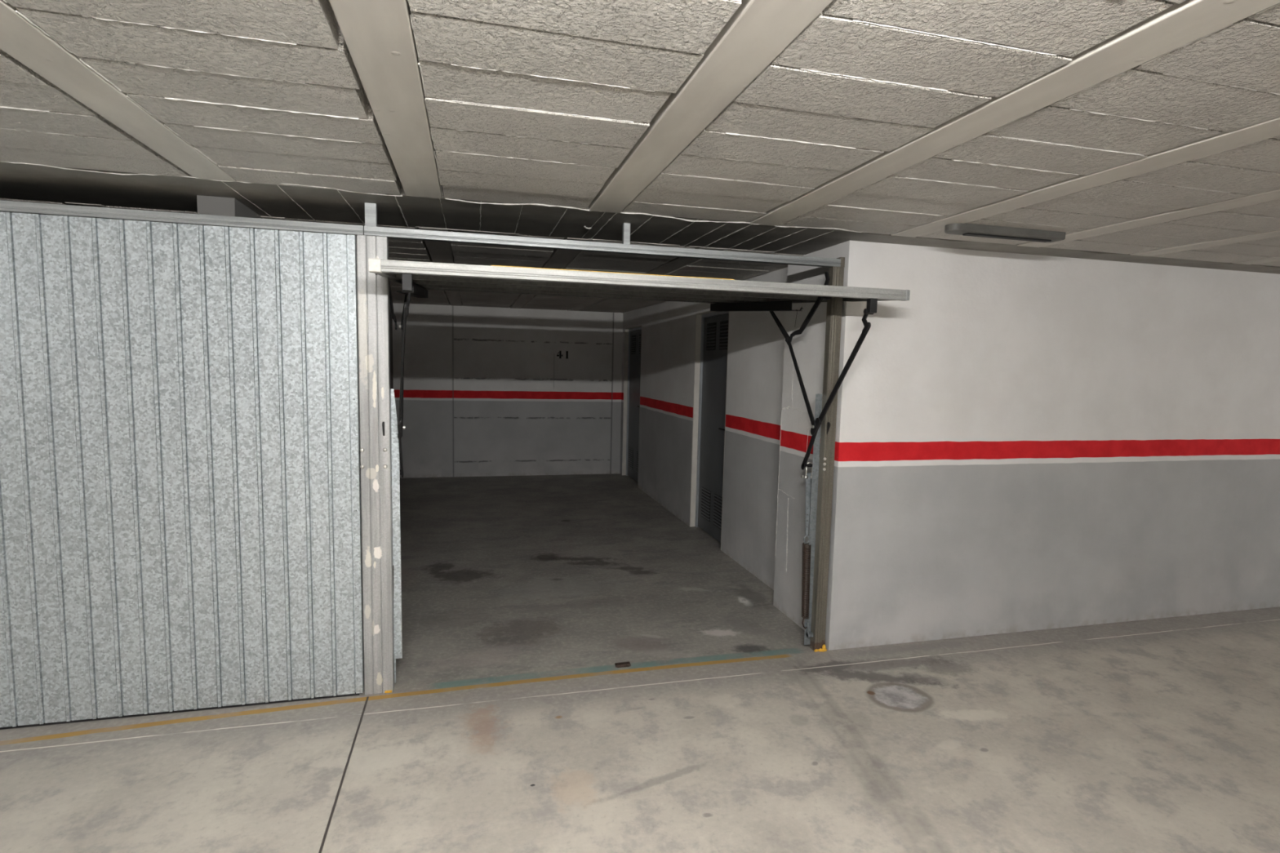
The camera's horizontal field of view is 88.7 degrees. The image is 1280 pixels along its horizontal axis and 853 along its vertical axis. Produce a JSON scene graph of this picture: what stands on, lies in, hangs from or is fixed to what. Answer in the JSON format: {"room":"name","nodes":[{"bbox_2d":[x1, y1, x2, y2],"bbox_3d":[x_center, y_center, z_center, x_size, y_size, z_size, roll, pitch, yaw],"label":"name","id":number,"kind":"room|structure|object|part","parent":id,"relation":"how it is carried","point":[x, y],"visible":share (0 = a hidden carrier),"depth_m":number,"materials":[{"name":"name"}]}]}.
{"room":"parking garage","nodes":[
{"label":"parking garage","id":0,"kind":"room"},
{"bbox_2d":[196,195,393,469],"bbox_3d":[-2.698,-0.233,6.004,0.150,2.500,6.120,0,6,-14],"label":"wall","id":1,"kind":"structure","parent":0,"point":[206,205],"depth_m":2.97,"materials":[{"name":"grey paint"}]},
{"bbox_2d":[0,211,364,729],"bbox_3d":[-2.545,0.220,2.803,2.498,2.204,0.034,0,6,-14],"label":"garage door","id":2,"kind":"structure","parent":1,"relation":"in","point":[180,493],"depth_m":2.91,"materials":[{"name":"grey metal"}]},
{"bbox_2d":[392,302,639,478],"bbox_3d":[-0.939,-0.590,9.699,15.400,2.600,0.201,0,6,-14],"label":"wall","id":3,"kind":"structure","parent":0,"point":[488,391],"depth_m":9.36,"materials":[{"name":"grey paint"}]},
{"bbox_2d":[0,0,1279,316],"bbox_3d":[0.882,-1.141,3.453,16.847,0.253,13.040,0,6,-14],"label":"ceiling","id":4,"kind":"structure","parent":0,"point":[1144,131],"depth_m":1.91,"materials":[{"name":"grey concrete"}]},
{"bbox_2d":[944,222,1065,242],"bbox_3d":[1.804,-0.959,3.242,0.665,0.050,0.090,0,6,-14],"label":"ceiling fixture","id":5,"kind":"object","parent":4,"relation":"attached to","point":[959,228],"visible":0.97,"depth_m":3.20,"materials":[{"name":"grey plastic"}]},
{"bbox_2d":[0,473,1279,852],"bbox_3d":[0.623,1.421,3.642,15.400,0.200,13.040,0,6,-14],"label":"floor","id":6,"kind":"structure","parent":0,"point":[509,722],"depth_m":2.91,"materials":[{"name":"concrete"}]},
{"bbox_2d":[614,661,631,667],"bbox_3d":[-0.094,1.302,3.583,0.086,0.016,0.045,0,6,-14],"label":"door stop","id":7,"kind":"object","parent":6,"relation":"on","point":[622,664],"depth_m":3.57,"materials":[{"name":"metal"}]},
{"bbox_2d":[619,244,838,630],"bbox_3d":[0.480,-0.222,6.823,0.285,2.470,6.120,0,6,-14],"label":"wall","id":8,"kind":"structure","parent":0,"point":[767,419],"depth_m":5.25,"materials":[{"name":"grey paint"}]},
{"bbox_2d":[622,324,641,487],"bbox_3d":[-0.074,-0.307,9.193,0.100,2.170,0.980,0,6,-14],"label":"door","id":9,"kind":"structure","parent":8,"relation":"in","point":[633,336],"depth_m":9.42,"materials":[{"name":"beige paint"}]},
{"bbox_2d":[689,310,729,544],"bbox_3d":[0.693,-0.009,6.215,0.100,2.170,0.880,0,6,-14],"label":"door","id":10,"kind":"structure","parent":8,"relation":"in","point":[712,333],"depth_m":6.35,"materials":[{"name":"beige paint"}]},
{"bbox_2d":[824,240,1279,650],"bbox_3d":[4.597,0.103,4.679,7.182,2.410,0.120,0,6,-14],"label":"wall","id":11,"kind":"structure","parent":0,"point":[1024,442],"depth_m":4.09,"materials":[{"name":"white paint"}]},
{"bbox_2d":[0,200,844,694],"bbox_3d":[-1.397,0.145,3.120,5.172,2.366,0.117,0,6,-14],"label":"door frame","id":12,"kind":"structure","parent":11,"relation":"attached to","point":[380,488],"depth_m":3.16,"materials":[{"name":"silver metal"}]},
{"bbox_3d":[-2.599,0.144,2.793,2.680,2.356,0.052,0,6,-14],"label":"garage door frame","id":13,"kind":"part","parent":12,"relation":"part of","materials":[{"name":"grey metal"}]},
{"bbox_3d":[-1.267,0.216,3.144,0.131,2.207,0.050,0,6,-14],"label":"post","id":14,"kind":"part","parent":12,"relation":"part of","materials":[{"name":"grey metal"}]},
{"bbox_3d":[-0.084,-0.905,3.330,2.456,0.043,0.042,0,6,-14],"label":"rail","id":15,"kind":"part","parent":12,"relation":"part of","materials":[{"name":"grey metal"}]},
{"bbox_3d":[1.072,0.185,3.741,0.073,2.262,0.054,0,6,-14],"label":"post","id":16,"kind":"part","parent":12,"relation":"part of","materials":[{"name":"grey metal"}]},
{"bbox_2d":[368,257,910,637],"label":"garage door","id":17,"kind":"structure","parent":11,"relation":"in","point":[415,278],"depth_m":3.24,"materials":[{"name":"grey metal"}]},
{"bbox_3d":[-1.312,-0.810,3.607,0.040,0.184,2.078,0,6,-14],"label":"rail","id":18,"kind":"part","parent":17,"relation":"part of","materials":[{"name":"grey metal"}]},
{"bbox_3d":[-1.201,0.117,3.191,0.080,0.295,0.177,0,6,-14],"label":"lever","id":19,"kind":"part","parent":17,"relation":"part of","materials":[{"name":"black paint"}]},
{"bbox_3d":[-1.231,-0.374,3.397,0.022,0.713,0.660,0,6,-17],"label":"arm","id":20,"kind":"part","parent":17,"relation":"part of","materials":[{"name":"black paint"}]},
{"bbox_3d":[-1.049,-0.258,2.912,0.101,0.667,0.510,0,6,-14],"label":"arm","id":21,"kind":"part","parent":17,"relation":"part of","materials":[{"name":"black paint"}]},
{"bbox_3d":[0.130,-0.638,2.893,2.388,0.048,0.042,0,6,-14],"label":"rail","id":22,"kind":"part","parent":17,"relation":"part of","materials":[{"name":"grey metal"}]},
{"bbox_3d":[0.911,-0.377,3.949,0.016,0.713,0.660,0,6,-14],"label":"arm","id":23,"kind":"part","parent":17,"relation":"part of","materials":[{"name":"black paint"}]},
{"bbox_3d":[1.006,0.114,3.759,0.080,0.295,0.177,0,6,-14],"label":"lever","id":24,"kind":"part","parent":17,"relation":"part of","materials":[{"name":"black paint"}]},
{"bbox_3d":[1.024,-0.813,4.208,0.040,0.184,2.078,0,6,-14],"label":"rail","id":25,"kind":"part","parent":17,"relation":"part of","materials":[{"name":"grey metal"}]},
{"bbox_3d":[1.047,-0.261,3.451,0.016,0.667,0.510,0,6,-14],"label":"arm","id":26,"kind":"part","parent":17,"relation":"part of","materials":[{"name":"black paint"}]}
]}

